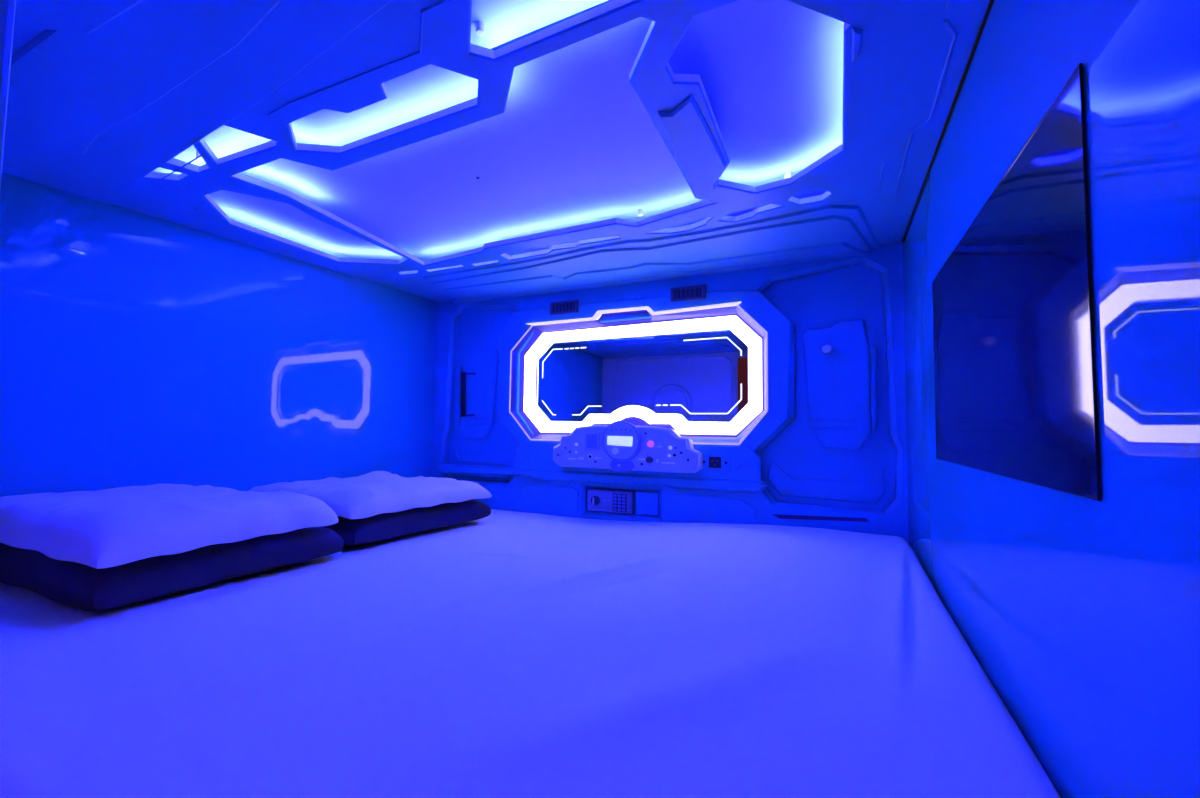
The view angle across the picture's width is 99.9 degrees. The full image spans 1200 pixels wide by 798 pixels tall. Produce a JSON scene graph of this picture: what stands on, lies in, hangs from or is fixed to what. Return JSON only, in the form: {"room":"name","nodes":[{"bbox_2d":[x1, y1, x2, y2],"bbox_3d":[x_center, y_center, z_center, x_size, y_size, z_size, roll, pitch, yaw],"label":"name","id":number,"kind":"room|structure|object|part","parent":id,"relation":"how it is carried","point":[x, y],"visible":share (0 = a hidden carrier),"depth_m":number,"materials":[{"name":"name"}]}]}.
{"room":"capsule hotel pod","nodes":[
{"label":"capsule hotel pod","id":0,"kind":"room"},
{"bbox_2d":[0,173,436,496],"bbox_3d":[-1.315,0.002,1.579,0.040,1.343,2.249,-1,-4,28],"label":"wall","id":1,"kind":"structure","parent":0,"point":[137,349],"depth_m":1.57,"materials":[{"name":"plastic"}]},
{"bbox_2d":[2,0,989,304],"bbox_3d":[-0.382,-0.548,1.166,2.120,0.047,2.245,-1,-4,26],"label":"ceiling","id":2,"kind":"structure","parent":0,"point":[103,95],"depth_m":0.99,"materials":[{"name":"plastic"}]},
{"bbox_2d":[152,0,843,260],"bbox_3d":[-0.304,-0.583,1.373,1.903,0.048,1.202,-1,-4,26],"label":"ceiling light","id":3,"kind":"object","parent":2,"relation":"attached to","point":[573,143],"visible":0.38,"depth_m":1.18,"materials":[{"name":"plastic"}]},
{"bbox_3d":[-0.304,-0.583,1.373,1.903,0.048,1.202,-1,-4,26],"label":"panel","id":4,"kind":"part","parent":3,"relation":"part of","materials":[{"name":"white plastic"}]},
{"bbox_2d":[432,243,908,543],"bbox_3d":[0.083,0.049,2.069,2.160,1.343,0.119,-1,-4,26],"label":"wall","id":5,"kind":"structure","parent":0,"point":[829,448],"depth_m":1.80,"materials":[{"name":"plastic"}]},
{"bbox_2d":[461,372,474,416],"bbox_3d":[-0.633,-0.023,2.403,0.082,0.215,0.014,-1,-4,26],"label":"handle","id":6,"kind":"object","parent":5,"relation":"attached to","point":[463,374],"visible":1,"depth_m":2.41,"materials":[{"name":"plastic"}]},
{"bbox_2d":[550,300,577,314],"bbox_3d":[-0.154,-0.393,2.164,0.136,0.054,0.009,-1,-4,26],"label":"air vent","id":7,"kind":"object","parent":5,"relation":"in","point":[571,306],"visible":1,"depth_m":2.16,"materials":[{"name":"plastic"}]},
{"bbox_2d":[587,488,634,514],"bbox_3d":[0.037,0.416,2.046,0.198,0.090,0.066,-1,-4,26],"label":"safe","id":8,"kind":"object","parent":5,"relation":"in","point":[598,500],"visible":1,"depth_m":2.03,"materials":[{"name":"grey metal"}]},
{"bbox_3d":[-0.023,0.415,2.053,0.040,0.040,0.019,-1,-4,26],"label":"knob","id":9,"kind":"part","parent":8,"relation":"part of","materials":[{"name":"silver metal"}]},
{"bbox_2d":[553,420,702,472],"bbox_3d":[0.088,0.181,1.964,0.616,0.194,0.115,-1,-4,26],"label":"control console","id":10,"kind":"object","parent":5,"relation":"attached to","point":[620,445],"visible":1,"depth_m":1.92,"materials":[{"name":"grey plastic"}]},
{"bbox_3d":[0.059,0.200,1.923,0.029,0.029,0.017,-1,-13,26],"label":"dial knob","id":11,"kind":"part","parent":10,"relation":"part of","materials":[{"name":"white plastic"}]},
{"bbox_2d":[509,301,767,444],"bbox_3d":[0.102,-0.095,2.034,1.104,0.542,0.048,-1,-4,26],"label":"wall mirror","id":12,"kind":"object","parent":5,"relation":"attached to","point":[701,372],"visible":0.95,"depth_m":2.01,"materials":[{"name":"clear glass"}]},
{"bbox_2d":[536,329,747,421],"bbox_3d":[0.123,-0.081,2.047,1.054,0.480,0.004,-1,-4,26],"label":"mirror glass","id":13,"kind":"object","parent":12,"relation":"attached to","point":[583,375],"depth_m":2.02,"materials":[{"name":"mirror"}]},
{"bbox_2d":[516,441,760,479],"bbox_3d":[0.100,0.238,2.009,1.038,0.129,0.023,-1,-4,26],"label":"console shelf","id":14,"kind":"object","parent":5,"relation":"attached to","point":[532,457],"depth_m":1.95,"materials":[{"name":"plastic"}]},
{"bbox_2d":[671,284,705,301],"bbox_3d":[0.337,-0.404,1.929,0.136,0.054,0.009,-1,-4,26],"label":"air vent","id":15,"kind":"object","parent":5,"relation":"in","point":[696,292],"visible":1,"depth_m":1.93,"materials":[{"name":"plastic"}]},
{"bbox_2d":[701,453,730,471],"bbox_3d":[0.420,0.231,1.839,0.112,0.064,0.011,-1,-4,26],"label":"power outlet","id":16,"kind":"object","parent":5,"relation":"attached to","point":[711,461],"visible":0.96,"depth_m":1.83,"materials":[{"name":"plastic"}]},
{"bbox_2d":[709,457,720,467],"bbox_3d":[0.418,0.231,1.835,0.044,0.040,0.004,-1,-4,26],"label":"socket","id":17,"kind":"object","parent":16,"relation":"attached to","point":[714,462],"depth_m":1.83,"materials":[{"name":"plastic"}]},
{"bbox_2d":[822,338,831,354],"bbox_3d":[0.779,-0.183,1.730,0.032,0.060,0.038,-1,-4,26],"label":"coat hook","id":18,"kind":"object","parent":5,"relation":"attached to","point":[826,348],"visible":1,"depth_m":1.72,"materials":[{"name":"plastic"}]},
{"bbox_3d":[0.786,-0.183,1.745,0.016,0.058,0.005,-1,-4,26],"label":"plate","id":19,"kind":"part","parent":18,"relation":"part of","materials":[{"name":"plastic"}]},
{"bbox_2d":[902,0,1199,797],"bbox_3d":[0.568,-0.025,0.676,0.040,1.343,2.246,-1,-4,25],"label":"wall","id":20,"kind":"structure","parent":0,"point":[1081,614],"depth_m":0.44,"materials":[{"name":"laminate"}]},
{"bbox_2d":[902,0,993,241],"bbox_3d":[0.606,-0.556,0.825,0.004,0.005,1.745,-1,-4,25],"label":"trim","id":21,"kind":"structure","parent":20,"relation":"attached to","point":[991,2],"depth_m":0.92,"materials":[{"name":"plastic"}]},
{"bbox_2d":[932,63,1101,500],"bbox_3d":[0.599,-0.088,0.796,0.003,0.400,0.756,-1,-4,25],"label":"television","id":22,"kind":"object","parent":20,"relation":"attached to","point":[1014,341],"visible":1,"depth_m":0.59,"materials":[{"name":"black glass"}]},
{"bbox_3d":[-0.593,0.653,0.690,2.200,0.040,3.145,-1,-4,26],"label":"floor","id":23,"kind":"structure","parent":0,"visible":0},
{"bbox_2d":[0,0,15,186],"bbox_3d":[-0.399,0.006,0.291,0.068,1.211,0.040,-1,-4,26],"label":"trim","id":24,"kind":"structure","parent":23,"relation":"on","point":[7,7],"depth_m":0.30,"materials":[{"name":"plastic"}]},
{"bbox_2d":[0,509,1060,797],"bbox_3d":[-0.317,0.527,1.250,2.082,0.283,1.686,-1,-4,26],"label":"mattress","id":25,"kind":"object","parent":23,"relation":"on","point":[503,653],"visible":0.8,"depth_m":0.69,"materials":[{"name":"white fabric"}]},
{"bbox_2d":[0,527,343,610],"bbox_3d":[-1.067,0.361,1.246,0.617,0.092,0.516,-1,-4,24],"label":"folded blanket","id":26,"kind":"object","parent":25,"relation":"on","point":[68,583],"visible":0.49,"depth_m":1.02,"materials":[{"name":"fabric"}]},
{"bbox_2d":[0,484,337,568],"bbox_3d":[-1.052,0.265,1.196,0.648,0.086,0.471,-1,-4,23],"label":"pillow","id":27,"kind":"object","parent":26,"relation":"on","point":[105,528],"visible":1,"depth_m":1.02,"materials":[{"name":"white fabric"}]},
{"bbox_2d":[322,500,490,545],"bbox_3d":[-0.789,0.399,1.786,0.555,0.083,0.571,-1,-4,28],"label":"pillow","id":28,"kind":"object","parent":25,"relation":"on","point":[384,526],"visible":0.37,"depth_m":1.58,"materials":[{"name":"fabric"}]},
{"bbox_2d":[249,471,491,518],"bbox_3d":[-0.799,0.315,1.768,0.607,0.079,0.562,-1,-4,29],"label":"pillow","id":29,"kind":"object","parent":28,"relation":"on","point":[373,493],"visible":0.81,"depth_m":1.61,"materials":[{"name":"white fabric"}]}
]}

